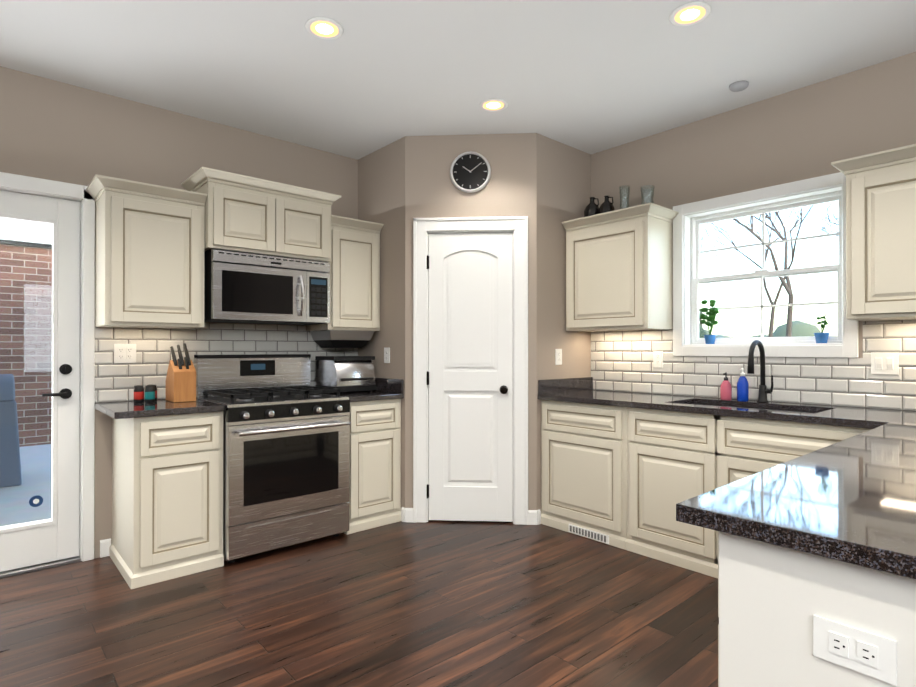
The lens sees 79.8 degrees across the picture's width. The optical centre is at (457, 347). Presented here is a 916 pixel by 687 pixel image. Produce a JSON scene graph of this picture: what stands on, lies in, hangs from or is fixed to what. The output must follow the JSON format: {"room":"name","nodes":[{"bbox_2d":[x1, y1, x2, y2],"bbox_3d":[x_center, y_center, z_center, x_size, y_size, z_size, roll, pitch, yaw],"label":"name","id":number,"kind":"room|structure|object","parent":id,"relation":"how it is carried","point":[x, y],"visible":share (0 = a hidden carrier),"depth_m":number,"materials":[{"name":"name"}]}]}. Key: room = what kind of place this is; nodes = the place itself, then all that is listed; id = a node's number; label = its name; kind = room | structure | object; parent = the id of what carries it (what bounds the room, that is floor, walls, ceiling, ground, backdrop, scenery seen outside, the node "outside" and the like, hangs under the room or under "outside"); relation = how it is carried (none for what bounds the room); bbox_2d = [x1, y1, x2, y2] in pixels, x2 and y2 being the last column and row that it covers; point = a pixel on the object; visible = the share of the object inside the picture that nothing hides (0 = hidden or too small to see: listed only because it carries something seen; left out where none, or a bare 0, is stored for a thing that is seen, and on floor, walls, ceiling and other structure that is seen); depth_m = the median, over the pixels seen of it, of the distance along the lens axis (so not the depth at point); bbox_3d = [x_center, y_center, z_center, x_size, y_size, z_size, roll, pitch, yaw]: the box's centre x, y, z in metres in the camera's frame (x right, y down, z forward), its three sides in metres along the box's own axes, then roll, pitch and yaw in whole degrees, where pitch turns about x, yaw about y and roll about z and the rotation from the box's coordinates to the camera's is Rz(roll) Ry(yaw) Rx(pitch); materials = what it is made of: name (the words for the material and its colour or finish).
{"room":"kitchen","nodes":[
{"label":"kitchen","id":0,"kind":"room"},
{"bbox_2d":[0,66,475,557],"bbox_3d":[-2.495,-0.136,2.987,6.960,2.740,0.150,0,0,-41],"label":"wall","id":1,"kind":"structure","parent":0,"point":[54,130],"depth_m":3.59,"materials":[{"name":"paint"}]},
{"bbox_2d":[0,190,79,571],"bbox_3d":[-2.510,0.181,2.912,0.828,2.062,0.118,0,0,-41],"label":"patio door","id":2,"kind":"structure","parent":1,"relation":"in","point":[55,537],"depth_m":3.12,"materials":[{"name":"white"}]},
{"bbox_2d":[0,172,94,577],"bbox_3d":[-2.534,0.149,2.939,0.960,2.171,0.168,0,0,-41],"label":"door frame","id":3,"kind":"structure","parent":1,"relation":"attached to","point":[10,182],"depth_m":3.17,"materials":[{"name":"white wood"}]},
{"bbox_2d":[85,174,206,328],"bbox_3d":[-1.829,-0.517,3.219,0.560,0.795,0.378,0,0,-41],"label":"upper cabinet","id":4,"kind":"object","parent":1,"relation":"attached to","point":[149,255],"visible":1,"depth_m":3.10,"materials":[{"name":"beige wood"}]},
{"bbox_2d":[95,323,357,402],"bbox_3d":[-1.464,0.098,3.787,1.767,0.518,0.008,0,0,-41],"label":"tile backsplash","id":5,"kind":"structure","parent":1,"relation":"attached to","point":[114,382],"depth_m":3.47,"materials":[{"name":"white tile"}]},
{"bbox_2d":[114,344,135,362],"bbox_3d":[-2.005,0.035,3.300,0.116,0.115,0.008,0,0,-41],"label":"outlet","id":6,"kind":"object","parent":5,"relation":"attached to","point":[124,353],"visible":1,"depth_m":3.30,"materials":[{"name":"white plastic"}]},
{"bbox_2d":[181,167,340,262],"bbox_3d":[-1.293,-0.824,3.655,0.911,0.459,0.433,0,0,-41],"label":"upper cabinet","id":7,"kind":"object","parent":1,"relation":"attached to","point":[247,214],"visible":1,"depth_m":3.47,"materials":[{"name":"beige wood"}]},
{"bbox_2d":[204,249,329,324],"bbox_3d":[-1.283,-0.379,3.639,0.766,0.426,0.466,0,0,-41],"label":"microwave","id":8,"kind":"object","parent":7,"relation":"attached to","point":[246,288],"visible":1,"depth_m":3.46,"materials":[{"name":"silver metal"}]},
{"bbox_2d":[100,507,540,557],"bbox_3d":[-2.250,1.181,2.222,6.384,0.100,1.315,0,0,-41],"label":"baseboard","id":9,"kind":"structure","parent":1,"relation":"attached to","point":[534,517],"depth_m":3.82,"materials":[{"name":"white wood"}]},
{"bbox_2d":[307,215,383,330],"bbox_3d":[-0.841,-0.523,4.088,0.432,0.798,0.378,0,0,-41],"label":"upper cabinet","id":10,"kind":"object","parent":1,"relation":"attached to","point":[354,273],"visible":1,"depth_m":3.96,"materials":[{"name":"beige wood"}]},
{"bbox_2d":[310,330,373,347],"bbox_3d":[-0.866,-0.060,4.095,0.368,0.125,0.311,0,0,-41],"label":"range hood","id":11,"kind":"object","parent":10,"relation":"attached to","point":[338,339],"visible":0.96,"depth_m":3.99,"materials":[{"name":"black metal"}]},
{"bbox_2d":[384,348,389,362],"bbox_3d":[-0.527,0.058,4.056,0.008,0.115,0.070,0,0,-41],"label":"outlet","id":12,"kind":"object","parent":1,"relation":"attached to","point":[386,355],"visible":1,"depth_m":4.05,"materials":[{"name":"white plastic"}]},
{"bbox_2d":[0,520,718,686],"bbox_3d":[0.023,1.254,0.103,7.300,0.060,7.800,0,0,-41],"label":"floor","id":13,"kind":"structure","parent":0,"point":[439,603],"depth_m":2.49,"materials":[{"name":"brown wood"}]},
{"bbox_2d":[109,411,223,588],"bbox_3d":[-1.695,0.798,3.172,0.459,0.874,0.619,0,0,-41],"label":"base cabinet","id":14,"kind":"object","parent":13,"relation":"on","point":[167,497],"visible":0.94,"depth_m":2.94,"materials":[{"name":"beige wood"}]},
{"bbox_2d":[95,399,224,418],"bbox_3d":[-1.717,0.342,3.140,0.533,0.035,0.625,0,0,-41],"label":"countertop","id":15,"kind":"structure","parent":14,"relation":"on","point":[130,409],"depth_m":2.98,"materials":[{"name":"stone"}]},
{"bbox_2d":[134,385,143,402],"bbox_3d":[-1.890,0.274,3.244,0.055,0.100,0.055,0,0,-41],"label":"spice jar","id":16,"kind":"object","parent":15,"relation":"on","point":[138,393],"visible":1,"depth_m":3.22,"materials":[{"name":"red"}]},
{"bbox_2d":[145,385,154,402],"bbox_3d":[-1.826,0.274,3.247,0.055,0.100,0.055,0,0,-41],"label":"spice jar","id":17,"kind":"object","parent":15,"relation":"on","point":[149,393],"visible":1,"depth_m":3.23,"materials":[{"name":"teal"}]},
{"bbox_2d":[166,343,195,402],"bbox_3d":[-1.686,0.149,3.330,0.124,0.351,0.190,0,0,-41],"label":"knife block","id":18,"kind":"object","parent":15,"relation":"on","point":[181,380],"visible":1,"depth_m":3.27,"materials":[{"name":"brown wood"}]},
{"bbox_2d":[194,354,349,562],"bbox_3d":[-1.182,0.642,3.528,0.772,1.188,0.710,0,0,-41],"label":"range","id":19,"kind":"object","parent":13,"relation":"on","point":[286,453],"visible":0.98,"depth_m":3.33,"materials":[{"name":"silver metal"}]},
{"bbox_2d":[343,399,400,534],"bbox_3d":[-0.765,0.801,3.989,0.446,0.874,0.619,0,0,-41],"label":"base cabinet","id":20,"kind":"object","parent":13,"relation":"on","point":[375,464],"visible":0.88,"depth_m":3.75,"materials":[{"name":"beige wood"}]},
{"bbox_2d":[321,377,403,401],"bbox_3d":[-0.757,0.295,3.984,0.444,0.135,0.625,0,0,-41],"label":"countertop","id":21,"kind":"structure","parent":20,"relation":"on","point":[388,388],"depth_m":3.90,"materials":[{"name":"stone"}]},
{"bbox_2d":[315,356,376,393],"bbox_3d":[-0.821,0.196,4.042,0.340,0.262,0.324,0,0,-41],"label":"toaster oven","id":22,"kind":"object","parent":21,"relation":"on","point":[348,373],"visible":0.92,"depth_m":3.94,"materials":[{"name":"silver metal"}]},
{"bbox_2d":[541,400,626,549],"bbox_3d":[1.025,0.800,3.793,0.619,0.874,0.674,0,0,-41],"label":"base cabinet","id":23,"kind":"object","parent":13,"relation":"on","point":[583,465],"visible":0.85,"depth_m":3.56,"materials":[{"name":"beige wood"}]},
{"bbox_2d":[568,524,608,543],"bbox_3d":[0.840,1.203,3.539,0.006,0.054,0.310,0,0,-41],"label":"air vent register","id":24,"kind":"object","parent":23,"relation":"attached to","point":[590,534],"visible":1,"depth_m":3.53,"materials":[{"name":"white plastic"}]},
{"bbox_2d":[626,407,870,577],"bbox_3d":[1.663,0.797,3.067,0.620,0.874,1.256,0,0,-41],"label":"base cabinet","id":25,"kind":"object","parent":13,"relation":"on","point":[674,458],"visible":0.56,"depth_m":3.01,"materials":[{"name":"beige wood"}]},
{"bbox_2d":[538,377,915,426],"bbox_3d":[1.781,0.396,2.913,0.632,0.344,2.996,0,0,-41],"label":"countertop","id":26,"kind":"structure","parent":25,"relation":"on","point":[577,390],"depth_m":3.16,"materials":[{"name":"stone"}]},
{"bbox_2d":[720,372,731,399],"bbox_3d":[1.663,0.240,3.398,0.064,0.170,0.064,0,0,-41],"label":"soap bottle","id":27,"kind":"object","parent":26,"relation":"on","point":[725,390],"visible":1,"depth_m":3.38,"materials":[{"name":"red"}]},
{"bbox_2d":[737,368,748,400],"bbox_3d":[1.733,0.224,3.333,0.064,0.200,0.064,0,0,-41],"label":"soap bottle","id":28,"kind":"object","parent":26,"relation":"on","point":[742,389],"visible":1,"depth_m":3.31,"materials":[{"name":"blue plastic"}]},
{"bbox_2d":[747,340,773,401],"bbox_3d":[1.762,0.140,3.189,0.227,0.368,0.096,0,0,-41],"label":"faucet","id":29,"kind":"object","parent":26,"relation":"on","point":[763,392],"visible":1,"depth_m":3.23,"materials":[{"name":"black metal"}]},
{"bbox_2d":[718,531,915,686],"bbox_3d":[1.076,0.791,1.178,0.970,0.874,0.641,0,0,-41],"label":"base cabinet","id":30,"kind":"object","parent":13,"relation":"on","point":[773,599],"visible":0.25,"depth_m":0.97,"materials":[{"name":"beige"}]},
{"bbox_2d":[676,417,915,578],"bbox_3d":[1.480,0.336,1.341,1.860,0.035,1.032,0,0,-41],"label":"countertop","id":31,"kind":"structure","parent":30,"relation":"on","point":[851,500],"depth_m":1.12,"materials":[{"name":"stone"}]},
{"bbox_2d":[813,615,896,685],"bbox_3d":[0.658,0.502,0.912,0.008,0.070,0.115,0,0,-41],"label":"outlet","id":32,"kind":"object","parent":30,"relation":"attached to","point":[873,655],"visible":1,"depth_m":0.91,"materials":[{"name":"white plastic"}]},
{"bbox_2d":[0,0,915,159],"bbox_3d":[0.023,-1.566,0.112,7.300,0.100,7.800,0,0,-41],"label":"ceiling","id":33,"kind":"structure","parent":0,"point":[591,76],"depth_m":2.85,"materials":[{"name":"paint"}]},
{"bbox_2d":[305,17,343,39],"bbox_3d":[-0.629,-1.502,2.582,0.176,0.010,0.176,0,0,-41],"label":"recessed light","id":34,"kind":"object","parent":33,"relation":"in","point":[324,28],"visible":1,"depth_m":2.58,"materials":[{"name":"white plastic"}]},
{"bbox_2d":[479,98,507,111],"bbox_3d":[0.220,-1.499,3.390,0.176,0.010,0.176,0,0,-41],"label":"recessed light","id":35,"kind":"object","parent":33,"relation":"in","point":[493,104],"visible":1,"depth_m":3.38,"materials":[{"name":"white plastic"}]},
{"bbox_2d":[669,2,710,25],"bbox_3d":[1.047,-1.502,2.473,0.176,0.010,0.176,0,0,-41],"label":"recessed light","id":36,"kind":"object","parent":33,"relation":"in","point":[691,13],"visible":1,"depth_m":2.46,"materials":[{"name":"white plastic"}]},
{"bbox_2d":[729,80,748,91],"bbox_3d":[1.609,-1.493,3.137,0.100,0.024,0.100,0,0,-41],"label":"smoke detector","id":37,"kind":"object","parent":33,"relation":"attached to","point":[737,86],"visible":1,"depth_m":3.11,"materials":[{"name":"grey plastic"}]},
{"bbox_2d":[476,52,915,495],"bbox_3d":[2.707,-0.138,2.467,0.151,2.740,7.800,0,0,-41],"label":"wall","id":38,"kind":"structure","parent":0,"point":[795,135],"depth_m":3.67,"materials":[{"name":"paint"}]},
{"bbox_2d":[427,233,512,521],"bbox_3d":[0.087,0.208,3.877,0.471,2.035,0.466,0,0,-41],"label":"pantry door","id":39,"kind":"structure","parent":38,"relation":"in","point":[470,378],"depth_m":3.87,"materials":[{"name":"white wood"}]},
{"bbox_2d":[413,216,527,524],"bbox_3d":[0.090,0.161,3.900,0.806,2.153,0.120,0,0,4],"label":"door frame","id":40,"kind":"structure","parent":38,"relation":"attached to","point":[424,228],"depth_m":3.85,"materials":[{"name":"white wood"}]},
{"bbox_2d":[450,151,490,192],"bbox_3d":[0.086,-1.233,3.847,0.290,0.290,0.033,0,0,4],"label":"wall clock","id":41,"kind":"object","parent":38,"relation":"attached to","point":[470,171],"visible":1,"depth_m":3.84,"materials":[{"name":"white"}]},
{"bbox_2d":[555,349,561,364],"bbox_3d":[0.734,0.068,3.986,0.070,0.115,0.008,0,0,-41],"label":"outlet","id":42,"kind":"object","parent":38,"relation":"attached to","point":[558,356],"visible":1,"depth_m":3.98,"materials":[{"name":"white plastic"}]},
{"bbox_2d":[562,203,678,331],"bbox_3d":[1.132,-0.520,3.859,0.378,0.795,0.705,0,0,-41],"label":"upper cabinet","id":43,"kind":"object","parent":38,"relation":"attached to","point":[619,269],"visible":1,"depth_m":3.70,"materials":[{"name":"beige wood"}]},
{"bbox_2d":[584,197,598,216],"bbox_3d":[0.992,-1.013,4.051,0.118,0.190,0.120,0,0,-41],"label":"jug","id":44,"kind":"object","parent":43,"relation":"on","point":[592,208],"visible":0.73,"depth_m":4.01,"materials":[{"name":"black ceramic"}]},
{"bbox_2d":[599,195,614,213],"bbox_3d":[1.075,-1.006,3.958,0.109,0.175,0.110,0,0,-41],"label":"jug","id":45,"kind":"object","parent":43,"relation":"on","point":[606,205],"visible":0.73,"depth_m":3.92,"materials":[{"name":"black ceramic"}]},
{"bbox_2d":[619,185,629,208],"bbox_3d":[1.171,-1.024,3.849,0.074,0.210,0.076,0,0,-41],"label":"decorative vase","id":46,"kind":"object","parent":43,"relation":"on","point":[624,197],"visible":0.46,"depth_m":3.83,"materials":[{"name":"clear glass"}]},
{"bbox_2d":[640,185,654,204],"bbox_3d":[1.286,-1.004,3.717,0.093,0.170,0.095,0,0,-41],"label":"decorative vase","id":47,"kind":"object","parent":43,"relation":"on","point":[650,190],"visible":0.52,"depth_m":3.69,"materials":[{"name":"clear glass"}]},
{"bbox_2d":[591,320,915,410],"bbox_3d":[1.907,0.094,3.258,0.008,0.463,2.647,0,0,-41],"label":"tile backsplash","id":48,"kind":"structure","parent":38,"relation":"attached to","point":[621,361],"depth_m":3.27,"materials":[{"name":"white tile"}]},
{"bbox_2d":[653,351,662,367],"bbox_3d":[1.397,0.082,3.825,0.008,0.115,0.070,0,0,-41],"label":"outlet","id":49,"kind":"object","parent":48,"relation":"attached to","point":[657,358],"visible":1,"depth_m":3.82,"materials":[{"name":"white plastic"}]},
{"bbox_2d":[871,352,898,374],"bbox_3d":[2.235,0.084,2.870,0.011,0.115,0.116,0,0,-41],"label":"light switch","id":50,"kind":"object","parent":48,"relation":"attached to","point":[887,363],"visible":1,"depth_m":2.87,"materials":[{"name":"white plastic"}]},
{"bbox_2d":[673,172,858,357],"bbox_3d":[1.872,-0.453,3.402,0.164,1.022,1.045,0,0,-41],"label":"window","id":51,"kind":"structure","parent":38,"relation":"in","point":[847,347],"depth_m":3.42,"materials":[{"name":"white"}]},
{"bbox_2d":[700,299,718,343],"bbox_3d":[1.662,-0.170,3.612,0.076,0.296,0.122,0,0,-41],"label":"potted plant","id":52,"kind":"object","parent":51,"relation":"on","point":[712,312],"visible":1,"depth_m":3.60,"materials":[{"name":"blue"}]},
{"bbox_2d":[814,312,828,342],"bbox_3d":[2.082,-0.112,3.135,0.076,0.176,0.076,0,0,-41],"label":"potted plant","id":53,"kind":"object","parent":51,"relation":"on","point":[821,337],"visible":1,"depth_m":3.12,"materials":[{"name":"blue"}]},
{"bbox_2d":[831,144,915,320],"bbox_3d":[2.338,-0.535,2.487,0.378,0.785,1.000,0,0,-41],"label":"upper cabinet","id":54,"kind":"object","parent":38,"relation":"attached to","point":[880,235],"visible":1,"depth_m":2.61,"materials":[{"name":"beige wood"}]},
{"label":"outside","id":55,"kind":"structure","parent":0,"visible":0},
{"bbox_3d":[0.176,1.462,5.229,120.000,0.160,120.000,0,0,-41],"label":"lawn","id":56,"kind":"structure","parent":55,"visible":0},
{"bbox_2d":[0,444,51,526],"bbox_3d":[-4.595,1.325,4.598,6.000,0.110,5.049,0,0,-41],"label":"ground","id":57,"kind":"structure","parent":56,"relation":"on","point":[33,459],"depth_m":4.87,"materials":[{"name":"concrete"}]},
{"bbox_2d":[0,374,21,487],"bbox_3d":[-4.576,0.760,4.942,0.978,1.020,0.598,0,0,-41],"label":"covered grill","id":58,"kind":"object","parent":57,"relation":"on","point":[6,452],"depth_m":5.00,"materials":[{"name":"blue"}]},
{"bbox_2d":[0,219,51,446],"bbox_3d":[-7.089,-0.486,5.926,7.200,3.740,0.470,0,0,-41],"label":"brick wall","id":59,"kind":"structure","parent":56,"relation":"on","point":[45,307],"depth_m":7.10,"materials":[{"name":"red brick"}]},
{"bbox_2d":[699,307,707,337],"bbox_3d":[9.981,-1.817,24.379,2.853,6.550,3.000,0,0,-41],"label":"evergreen tree","id":60,"kind":"object","parent":56,"relation":"on","point":[702,332],"depth_m":23.62,"materials":[{"name":"green plant"}]},
{"bbox_2d":[699,228,729,325],"bbox_3d":[15.909,-3.459,38.181,5.613,9.935,6.250,0,0,-41],"label":"tree","id":61,"kind":"object","parent":56,"relation":"on","point":[708,254],"depth_m":37.30,"materials":[{"name":"grey plant"}]},
{"bbox_2d":[721,211,793,336],"bbox_3d":[15.602,-5.066,28.861,8.731,13.115,6.730,0,0,-41],"label":"tree","id":62,"kind":"object","parent":56,"relation":"on","point":[790,298],"depth_m":26.57,"materials":[{"name":"grey plant"}]},
{"bbox_2d":[702,205,812,336],"bbox_3d":[21.686,-6.019,37.888,9.131,15.092,10.698,0,0,-41],"label":"tree","id":63,"kind":"object","parent":56,"relation":"on","point":[771,326],"depth_m":37.42,"materials":[{"name":"grey plant"}]},
{"bbox_2d":[704,320,820,337],"bbox_3d":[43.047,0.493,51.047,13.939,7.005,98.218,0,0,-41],"label":"bush","id":64,"kind":"object","parent":56,"relation":"on","point":[780,333],"depth_m":56.73,"materials":[{"name":"green plant"}]},
{"bbox_2d":[803,202,838,235],"bbox_3d":[26.600,-4.691,32.989,9.275,12.380,8.084,0,0,-41],"label":"tree","id":65,"kind":"object","parent":56,"relation":"on","point":[822,227],"depth_m":33.06,"materials":[{"name":"grey plant"}]}
]}

